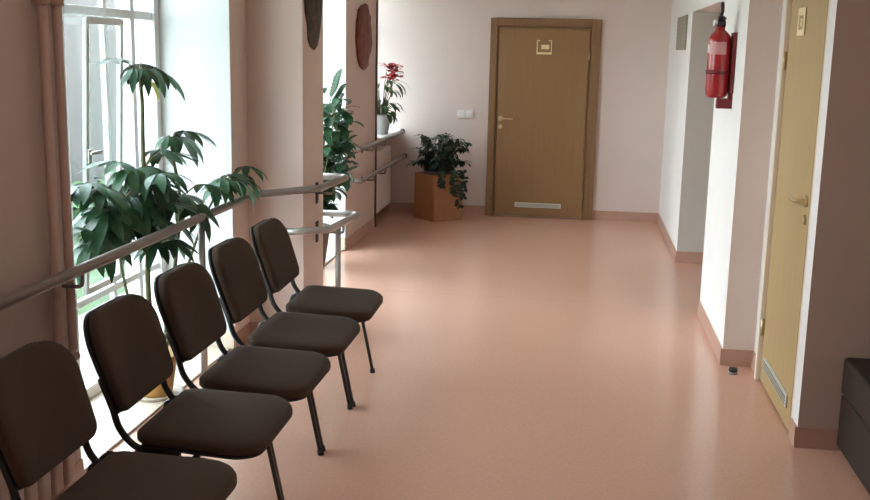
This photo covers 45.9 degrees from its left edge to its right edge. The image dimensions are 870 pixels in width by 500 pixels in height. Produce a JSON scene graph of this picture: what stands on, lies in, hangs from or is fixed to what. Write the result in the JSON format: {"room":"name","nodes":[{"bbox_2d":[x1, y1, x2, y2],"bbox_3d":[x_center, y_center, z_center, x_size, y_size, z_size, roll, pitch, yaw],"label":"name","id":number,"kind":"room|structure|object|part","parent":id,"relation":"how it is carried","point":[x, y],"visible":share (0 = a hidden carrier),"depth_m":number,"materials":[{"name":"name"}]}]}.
{"room":"hospital interior","nodes":[
{"label":"hospital interior","id":0,"kind":"room"},
{"bbox_2d":[0,0,375,462],"bbox_3d":[-1.443,-0.661,4.504,0.984,2.958,13.000,3,11,8],"label":"wall","id":1,"kind":"structure","parent":0,"point":[249,76],"depth_m":5.72,"materials":[{"name":"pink paint"}]},
{"bbox_2d":[0,362,77,499],"bbox_3d":[-1.447,0.782,3.250,0.112,0.600,1.162,3,11,8],"label":"radiator","id":2,"kind":"object","parent":1,"relation":"attached to","point":[53,482],"visible":0.23,"depth_m":3.60,"materials":[{"name":"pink metal"}]},
{"bbox_2d":[31,0,75,481],"bbox_3d":[-1.372,-0.529,3.624,0.065,2.867,0.052,3,11,8],"label":"pipe","id":3,"kind":"object","parent":1,"relation":"attached to","point":[42,5],"visible":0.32,"depth_m":3.65,"materials":[{"name":"beige paint"}]},
{"bbox_2d":[49,0,79,359],"bbox_3d":[-1.349,-0.772,3.666,0.060,2.407,0.079,-5,13,-28],"label":"pipe","id":4,"kind":"object","parent":1,"relation":"attached to","point":[56,5],"visible":0.8,"depth_m":3.76,"materials":[{"name":"beige paint"}]},
{"bbox_2d":[62,0,165,398],"bbox_3d":[-1.635,-0.551,4.804,0.145,2.596,1.850,3,11,8],"label":"window","id":5,"kind":"structure","parent":1,"relation":"in","point":[93,292],"depth_m":5.10,"materials":[{"name":"white plastic"}]},
{"bbox_3d":[-1.586,-0.438,4.785,0.025,0.070,0.102,5,11,7],"label":"sash handle","id":6,"kind":"part","parent":5,"relation":"part of","materials":[{"name":"silver metal"}]},
{"bbox_3d":[-1.591,-0.452,4.925,0.022,1.297,0.385,5,11,7],"label":"sash frame","id":7,"kind":"part","parent":5,"relation":"part of","materials":[{"name":"white plastic"}]},
{"bbox_2d":[51,218,374,499],"bbox_3d":[-1.310,0.740,4.756,0.757,0.110,13.002,2,11,7],"label":"baseboard","id":8,"kind":"structure","parent":1,"relation":"attached to","point":[243,334],"depth_m":6.07,"materials":[{"name":"plastic"}]},
{"bbox_2d":[304,0,322,49],"bbox_3d":[-0.696,-1.529,5.927,0.034,0.740,0.405,3,11,8],"label":"ornament","id":9,"kind":"object","parent":1,"relation":"attached to","point":[313,8],"visible":1,"depth_m":5.92,"materials":[{"name":"brown wood"}]},
{"bbox_2d":[355,4,371,69],"bbox_3d":[-0.619,-1.892,9.118,0.056,0.586,0.586,3,11,8],"label":"wooden disc","id":10,"kind":"object","parent":1,"relation":"attached to","point":[363,35],"visible":1,"depth_m":9.00,"materials":[{"name":"red wood"}]},
{"bbox_2d":[374,0,377,226],"bbox_3d":[-0.555,-1.672,9.776,0.019,2.950,0.020,3,11,8],"label":"pipe","id":11,"kind":"object","parent":1,"relation":"attached to","point":[376,90],"visible":1,"depth_m":9.82,"materials":[{"name":"brown"}]},
{"bbox_2d":[349,153,406,182],"bbox_3d":[-0.526,-0.764,9.870,0.145,0.119,2.250,3,11,8],"label":"handrail","id":12,"kind":"object","parent":1,"relation":"attached to","point":[367,177],"visible":0.94,"depth_m":9.48,"materials":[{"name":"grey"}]},
{"bbox_2d":[353,129,404,152],"bbox_3d":[-0.533,-1.018,9.734,0.145,0.119,2.080,3,11,8],"label":"handrail","id":13,"kind":"object","parent":1,"relation":"attached to","point":[375,143],"visible":0.9,"depth_m":9.46,"materials":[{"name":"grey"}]},
{"bbox_2d":[376,145,390,212],"bbox_3d":[-0.617,-0.688,10.493,0.186,0.700,0.872,3,11,8],"label":"radiator","id":14,"kind":"object","parent":1,"relation":"attached to","point":[383,152],"visible":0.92,"depth_m":10.49,"materials":[{"name":"beige metal"}]},
{"bbox_2d":[377,130,398,139],"bbox_3d":[-0.683,-1.177,10.455,0.500,0.032,1.016,3,11,8],"label":"window sill","id":15,"kind":"structure","parent":1,"relation":"attached to","point":[379,136],"depth_m":10.30,"materials":[{"name":"white paint"}]},
{"bbox_2d":[377,63,409,134],"bbox_3d":[-0.539,-1.517,10.278,0.470,0.710,0.526,11,15,42],"label":"potted plant","id":16,"kind":"object","parent":15,"relation":"on","point":[384,118],"visible":0.67,"depth_m":10.25,"materials":[{"name":"green plant"}]},
{"bbox_3d":[-0.547,-1.271,10.346,0.220,0.200,0.218,3,11,8],"label":"pot","id":17,"kind":"part","parent":16,"relation":"part of","materials":[{"name":"grey ceramic"}]},
{"bbox_3d":[-0.517,-1.558,10.286,0.296,0.453,0.245,3,11,8],"label":"stem","id":18,"kind":"part","parent":16,"relation":"part of","materials":[{"name":"green plant"}]},
{"bbox_3d":[-0.435,-1.774,10.225,0.265,0.182,0.252,3,11,8],"label":"flower","id":19,"kind":"part","parent":16,"relation":"part of","materials":[{"name":"red plant"}]},
{"bbox_2d":[81,210,869,499],"bbox_3d":[1.334,0.973,4.417,6.450,0.132,13.400,3,11,8],"label":"floor","id":20,"kind":"structure","parent":0,"point":[514,357],"depth_m":5.30,"materials":[{"name":"pink plastic"}]},
{"bbox_2d":[0,340,236,499],"bbox_3d":[-0.933,0.723,2.963,0.638,0.855,0.568,3,11,8],"label":"chair","id":21,"kind":"object","parent":20,"relation":"on","point":[47,414],"visible":1,"depth_m":2.94,"materials":[{"name":"brown fabric"}]},
{"bbox_3d":[-1.138,0.453,2.941,0.154,0.324,0.455,3,11,8],"label":"backrest","id":22,"kind":"part","parent":21,"relation":"part of","materials":[{"name":"brown fabric"}]},
{"bbox_3d":[-0.827,0.699,2.943,0.425,0.076,0.500,3,11,8],"label":"seat","id":23,"kind":"part","parent":21,"relation":"part of","materials":[{"name":"brown fabric"}]},
{"bbox_2d":[70,58,267,401],"bbox_3d":[-1.313,-0.098,4.982,0.607,1.645,1.772,3,11,8],"label":"potted plant","id":24,"kind":"object","parent":20,"relation":"on","point":[111,224],"visible":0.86,"depth_m":4.65,"materials":[{"name":"green plant"}]},
{"bbox_3d":[-1.383,0.612,5.079,0.236,0.210,0.236,3,11,8],"label":"pot","id":25,"kind":"part","parent":24,"relation":"part of","materials":[{"name":"ceramic"}]},
{"bbox_2d":[0,173,359,388],"bbox_3d":[-1.354,0.579,3.396,0.432,0.945,7.000,3,11,11],"label":"handrail","id":26,"kind":"object","parent":20,"relation":"on","point":[11,299],"visible":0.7,"depth_m":5.00,"materials":[{"name":"silver metal"}]},
{"bbox_3d":[-1.214,0.163,3.261,0.381,0.071,6.940,3,11,8],"label":"rail","id":27,"kind":"part","parent":26,"relation":"part of","materials":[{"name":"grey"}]},
{"bbox_3d":[-1.146,0.286,5.075,0.034,0.885,0.034,3,11,8],"label":"post","id":28,"kind":"part","parent":26,"relation":"part of","materials":[{"name":"silver metal"}]},
{"bbox_3d":[-0.720,-0.348,6.259,0.008,0.130,0.050,3,11,8],"label":"wall plate","id":29,"kind":"part","parent":26,"relation":"part of","materials":[{"name":"grey metal"}]},
{"bbox_3d":[-0.725,-0.113,6.305,0.008,0.130,0.050,3,11,8],"label":"wall plate","id":30,"kind":"part","parent":26,"relation":"part of","materials":[{"name":"grey metal"}]},
{"bbox_3d":[-0.714,-0.172,6.267,0.347,0.076,0.930,3,11,8],"label":"rail","id":31,"kind":"part","parent":26,"relation":"part of","materials":[{"name":"silver metal"}]},
{"bbox_3d":[-0.588,0.184,6.219,0.034,0.670,0.034,3,11,8],"label":"post","id":32,"kind":"part","parent":26,"relation":"part of","materials":[{"name":"silver metal"}]},
{"bbox_2d":[83,293,292,499],"bbox_3d":[-0.848,0.609,3.557,0.638,0.855,0.568,3,11,7],"label":"chair","id":33,"kind":"object","parent":20,"relation":"on","point":[126,343],"visible":0.91,"depth_m":3.44,"materials":[{"name":"black fabric"}]},
{"bbox_3d":[-1.124,0.853,3.366,0.146,0.411,0.026,2,11,6],"label":"leg","id":34,"kind":"part","parent":33,"relation":"part of","materials":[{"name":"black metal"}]},
{"bbox_3d":[-1.052,0.339,3.532,0.154,0.324,0.455,3,11,7],"label":"backrest","id":35,"kind":"part","parent":33,"relation":"part of","materials":[{"name":"brown fabric"}]},
{"bbox_3d":[-1.054,0.752,3.887,0.146,0.411,0.026,3,11,9],"label":"leg","id":36,"kind":"part","parent":33,"relation":"part of","materials":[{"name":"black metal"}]},
{"bbox_3d":[-0.742,0.585,3.537,0.425,0.076,0.500,3,11,7],"label":"seat","id":37,"kind":"part","parent":33,"relation":"part of","materials":[{"name":"brown fabric"}]},
{"bbox_3d":[-0.621,0.772,3.832,0.116,0.410,0.026,2,11,5],"label":"leg","id":38,"kind":"part","parent":33,"relation":"part of","materials":[{"name":"black metal"}]},
{"bbox_2d":[153,262,330,499],"bbox_3d":[-0.769,0.503,4.106,0.638,0.855,0.568,3,11,8],"label":"chair","id":39,"kind":"object","parent":20,"relation":"on","point":[186,296],"visible":0.77,"depth_m":4.00,"materials":[{"name":"black fabric"}]},
{"bbox_3d":[-0.973,0.233,4.085,0.154,0.324,0.455,3,11,8],"label":"backrest","id":40,"kind":"part","parent":39,"relation":"part of","materials":[{"name":"brown fabric"}]},
{"bbox_3d":[-0.663,0.479,4.085,0.425,0.076,0.500,3,11,8],"label":"seat","id":41,"kind":"part","parent":39,"relation":"part of","materials":[{"name":"brown fabric"}]},
{"bbox_3d":[-0.618,0.767,3.857,0.116,0.410,0.026,3,11,10],"label":"leg","id":42,"kind":"part","parent":39,"relation":"part of","materials":[{"name":"black metal"}]},
{"bbox_3d":[-0.538,0.667,4.377,0.116,0.410,0.026,2,11,6],"label":"leg","id":43,"kind":"part","parent":39,"relation":"part of","materials":[{"name":"black metal"}]},
{"bbox_2d":[208,237,359,451],"bbox_3d":[-0.687,0.395,4.670,0.638,0.855,0.568,3,11,8],"label":"chair","id":44,"kind":"object","parent":20,"relation":"on","point":[235,269],"visible":0.81,"depth_m":4.55,"materials":[{"name":"brown fabric"}]},
{"bbox_3d":[-0.892,0.124,4.647,0.154,0.324,0.455,3,11,8],"label":"backrest","id":45,"kind":"part","parent":44,"relation":"part of","materials":[{"name":"brown fabric"}]},
{"bbox_3d":[-0.581,0.371,4.650,0.425,0.076,0.500,3,11,8],"label":"seat","id":46,"kind":"part","parent":44,"relation":"part of","materials":[{"name":"brown fabric"}]},
{"bbox_3d":[-0.534,0.658,4.423,0.116,0.410,0.026,3,11,10],"label":"leg","id":47,"kind":"part","parent":44,"relation":"part of","materials":[{"name":"black metal"}]},
{"bbox_3d":[-0.459,0.558,4.943,0.116,0.410,0.026,2,11,6],"label":"leg","id":48,"kind":"part","parent":44,"relation":"part of","materials":[{"name":"black metal"}]},
{"bbox_2d":[250,218,382,406],"bbox_3d":[-0.607,0.287,5.229,0.638,0.855,0.568,2,11,7],"label":"chair","id":49,"kind":"object","parent":20,"relation":"on","point":[271,241],"visible":0.8,"depth_m":5.11,"materials":[{"name":"brown fabric"}]},
{"bbox_3d":[-0.812,0.018,5.202,0.154,0.324,0.455,2,11,7],"label":"backrest","id":50,"kind":"part","parent":49,"relation":"part of","materials":[{"name":"brown fabric"}]},
{"bbox_3d":[-0.500,0.263,5.211,0.425,0.076,0.500,2,11,7],"label":"seat","id":51,"kind":"part","parent":49,"relation":"part of","materials":[{"name":"brown fabric"}]},
{"bbox_3d":[-0.448,0.550,4.986,0.116,0.410,0.026,3,11,9],"label":"leg","id":52,"kind":"part","parent":49,"relation":"part of","materials":[{"name":"black metal"}]},
{"bbox_3d":[-0.383,0.449,5.507,0.116,0.410,0.026,2,11,4],"label":"leg","id":53,"kind":"part","parent":49,"relation":"part of","materials":[{"name":"black metal"}]},
{"bbox_2d":[323,68,363,265],"bbox_3d":[-0.882,-0.648,8.101,0.554,1.546,0.814,10,14,39],"label":"potted plant","id":54,"kind":"object","parent":20,"relation":"on","point":[338,141],"visible":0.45,"depth_m":8.08,"materials":[{"name":"green plant"}]},
{"bbox_3d":[-0.997,-0.037,8.159,0.340,0.320,0.340,3,11,8],"label":"pot","id":55,"kind":"part","parent":54,"relation":"part of","materials":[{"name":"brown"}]},
{"bbox_3d":[-0.889,-0.736,8.129,0.364,1.152,0.559,3,11,8],"label":"stem","id":56,"kind":"part","parent":54,"relation":"part of","materials":[{"name":"green plant"}]},
{"bbox_2d":[414,172,462,221],"bbox_3d":[0.033,-0.562,10.625,0.368,0.470,0.360,-6,13,-34],"label":"planter box","id":57,"kind":"object","parent":20,"relation":"on","point":[432,203],"visible":0.87,"depth_m":10.49,"materials":[{"name":"brown wood"}]},
{"bbox_2d":[406,133,471,208],"bbox_3d":[0.070,-0.781,10.596,0.702,0.831,0.541,10,14,37],"label":"trailing plant","id":58,"kind":"object","parent":57,"relation":"in","point":[435,166],"visible":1,"depth_m":10.49,"materials":[{"name":"green plant"}]},
{"bbox_3d":[0.034,-0.597,10.618,0.312,0.460,0.310,3,11,8],"label":"pot","id":59,"kind":"part","parent":58,"relation":"part of","materials":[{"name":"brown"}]},
{"bbox_2d":[728,367,737,374],"bbox_3d":[1.641,0.665,5.651,0.052,0.036,0.051,3,11,8],"label":"door stop","id":60,"kind":"object","parent":20,"relation":"on","point":[732,370],"visible":1,"depth_m":5.63,"materials":[{"name":"silver metal"}]},
{"bbox_2d":[837,358,869,494],"bbox_3d":[2.052,0.894,3.466,0.840,0.440,2.080,3,11,8],"label":"bench","id":61,"kind":"object","parent":20,"relation":"on","point":[853,436],"visible":1,"depth_m":4.28,"materials":[{"name":"brown leather"}]},
{"bbox_2d":[841,358,869,428],"bbox_3d":[2.129,0.663,3.950,0.840,0.168,1.030,3,11,8],"label":"seat cushion","id":62,"kind":"object","parent":61,"relation":"on","point":[855,388],"depth_m":4.29,"materials":[{"name":"brown leather"}]},
{"bbox_2d":[377,0,671,218],"bbox_3d":[2.241,-1.765,10.548,6.550,2.950,0.200,3,11,8],"label":"wall","id":63,"kind":"structure","parent":0,"point":[442,47],"depth_m":10.66,"materials":[{"name":"paint"}]},
{"bbox_2d":[457,110,472,117],"bbox_3d":[0.317,-1.427,10.778,0.166,0.082,0.017,3,11,8],"label":"light switch","id":64,"kind":"object","parent":63,"relation":"attached to","point":[460,113],"visible":1,"depth_m":10.77,"materials":[{"name":"white plastic"}]},
{"bbox_2d":[457,110,464,117],"bbox_3d":[0.275,-1.429,10.787,0.080,0.082,0.011,3,11,8],"label":"switch plate","id":65,"kind":"object","parent":64,"relation":"attached to","point":[460,113],"depth_m":10.78,"materials":[{"name":"white plastic"}]},
{"bbox_2d":[465,110,472,117],"bbox_3d":[0.360,-1.425,10.775,0.080,0.082,0.011,3,11,8],"label":"switch plate","id":66,"kind":"object","parent":64,"relation":"attached to","point":[469,113],"depth_m":10.77,"materials":[{"name":"white plastic"}]},
{"bbox_2d":[382,202,657,221],"bbox_3d":[0.866,-0.407,10.899,2.960,0.095,0.012,3,11,8],"label":"baseboard","id":67,"kind":"structure","parent":63,"relation":"attached to","point":[392,206],"depth_m":10.78,"materials":[{"name":"plastic"}]},
{"bbox_2d":[485,17,601,219],"bbox_3d":[1.109,-1.348,10.633,1.125,2.054,0.106,3,11,8],"label":"door","id":68,"kind":"structure","parent":63,"relation":"in","point":[539,93],"depth_m":10.64,"materials":[{"name":"brown wood"}]},
{"bbox_3d":[0.730,-1.365,10.662,0.156,0.052,0.062,3,11,8],"label":"handle","id":69,"kind":"part","parent":68,"relation":"part of","materials":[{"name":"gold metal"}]},
{"bbox_2d":[515,202,560,208],"bbox_3d":[1.082,-0.470,10.812,0.485,0.050,0.007,3,11,8],"label":"vent grille","id":70,"kind":"object","parent":68,"relation":"attached to","point":[518,205],"depth_m":10.81,"materials":[{"name":"silver"}]},
{"bbox_2d":[659,0,869,428],"bbox_3d":[3.279,-1.091,7.211,2.740,2.950,6.250,3,11,8],"label":"wall","id":71,"kind":"structure","parent":0,"point":[717,163],"depth_m":5.51,"materials":[{"name":"white paint"}]},
{"bbox_2d":[676,15,687,49],"bbox_3d":[2.171,-1.909,9.039,0.018,0.290,0.840,3,11,8],"label":"air vent","id":72,"kind":"object","parent":71,"relation":"in","point":[682,24],"visible":1,"depth_m":8.93,"materials":[{"name":"beige"}]},
{"bbox_2d":[705,2,737,108],"bbox_3d":[1.638,-1.112,5.882,0.156,0.594,0.241,3,11,8],"label":"fire extinguisher","id":73,"kind":"object","parent":71,"relation":"attached to","point":[722,47],"visible":1,"depth_m":5.85,"materials":[{"name":"red metal"}]},
{"bbox_3d":[1.623,-1.357,5.794,0.024,0.081,0.159,4,11,13],"label":"squeeze lever","id":74,"kind":"part","parent":73,"relation":"part of","materials":[{"name":"black metal"}]},
{"bbox_2d":[657,213,840,450],"bbox_3d":[2.671,0.936,4.217,2.552,0.095,13.000,3,11,8],"label":"baseboard","id":75,"kind":"structure","parent":71,"relation":"attached to","point":[799,437],"depth_m":5.79,"materials":[{"name":"plastic"}]},
{"bbox_2d":[754,0,829,431],"bbox_3d":[1.741,-0.231,4.958,0.170,2.063,0.864,3,11,8],"label":"door","id":76,"kind":"structure","parent":71,"relation":"in","point":[805,27],"depth_m":4.94,"materials":[{"name":"beige wood"}]},
{"bbox_2d":[763,358,787,407],"bbox_3d":[1.692,0.654,5.112,0.008,0.065,0.610,3,11,8],"label":"vent grille","id":77,"kind":"object","parent":76,"relation":"attached to","point":[776,382],"depth_m":5.07,"materials":[{"name":"silver metal"}]},
{"bbox_3d":[1.646,-0.230,4.662,0.062,0.052,0.156,3,11,8],"label":"handle","id":78,"kind":"part","parent":76,"relation":"part of","materials":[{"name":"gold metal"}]},
{"label":"outside","id":79,"kind":"structure","parent":0,"visible":0},
{"bbox_2d":[75,234,125,315],"bbox_3d":[-28.919,-2.398,19.138,57.400,0.120,90.000,3,11,8],"label":"ground","id":80,"kind":"structure","parent":79,"point":[95,276],"depth_m":7.79,"materials":[{"name":"green plant"}]},
{"bbox_2d":[64,0,116,182],"bbox_3d":[-5.402,-3.374,18.643,4.400,2.950,16.400,3,11,8],"label":"building","id":81,"kind":"structure","parent":80,"relation":"on","point":[72,23],"depth_m":12.66,"materials":[{"name":"grey"}]},
{"bbox_2d":[72,170,116,234],"bbox_3d":[-3.675,-0.557,11.459,1.198,0.447,6.747,3,11,8],"label":"hedge","id":82,"kind":"object","parent":80,"relation":"on","point":[76,211],"visible":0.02,"depth_m":10.45,"materials":[{"name":"green plant"}]},
{"bbox_2d":[78,292,125,382],"bbox_3d":[-1.555,-0.208,10.469,0.700,0.030,60.000,3,11,8],"label":"path","id":83,"kind":"structure","parent":80,"relation":"on","point":[88,371],"depth_m":6.06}
]}

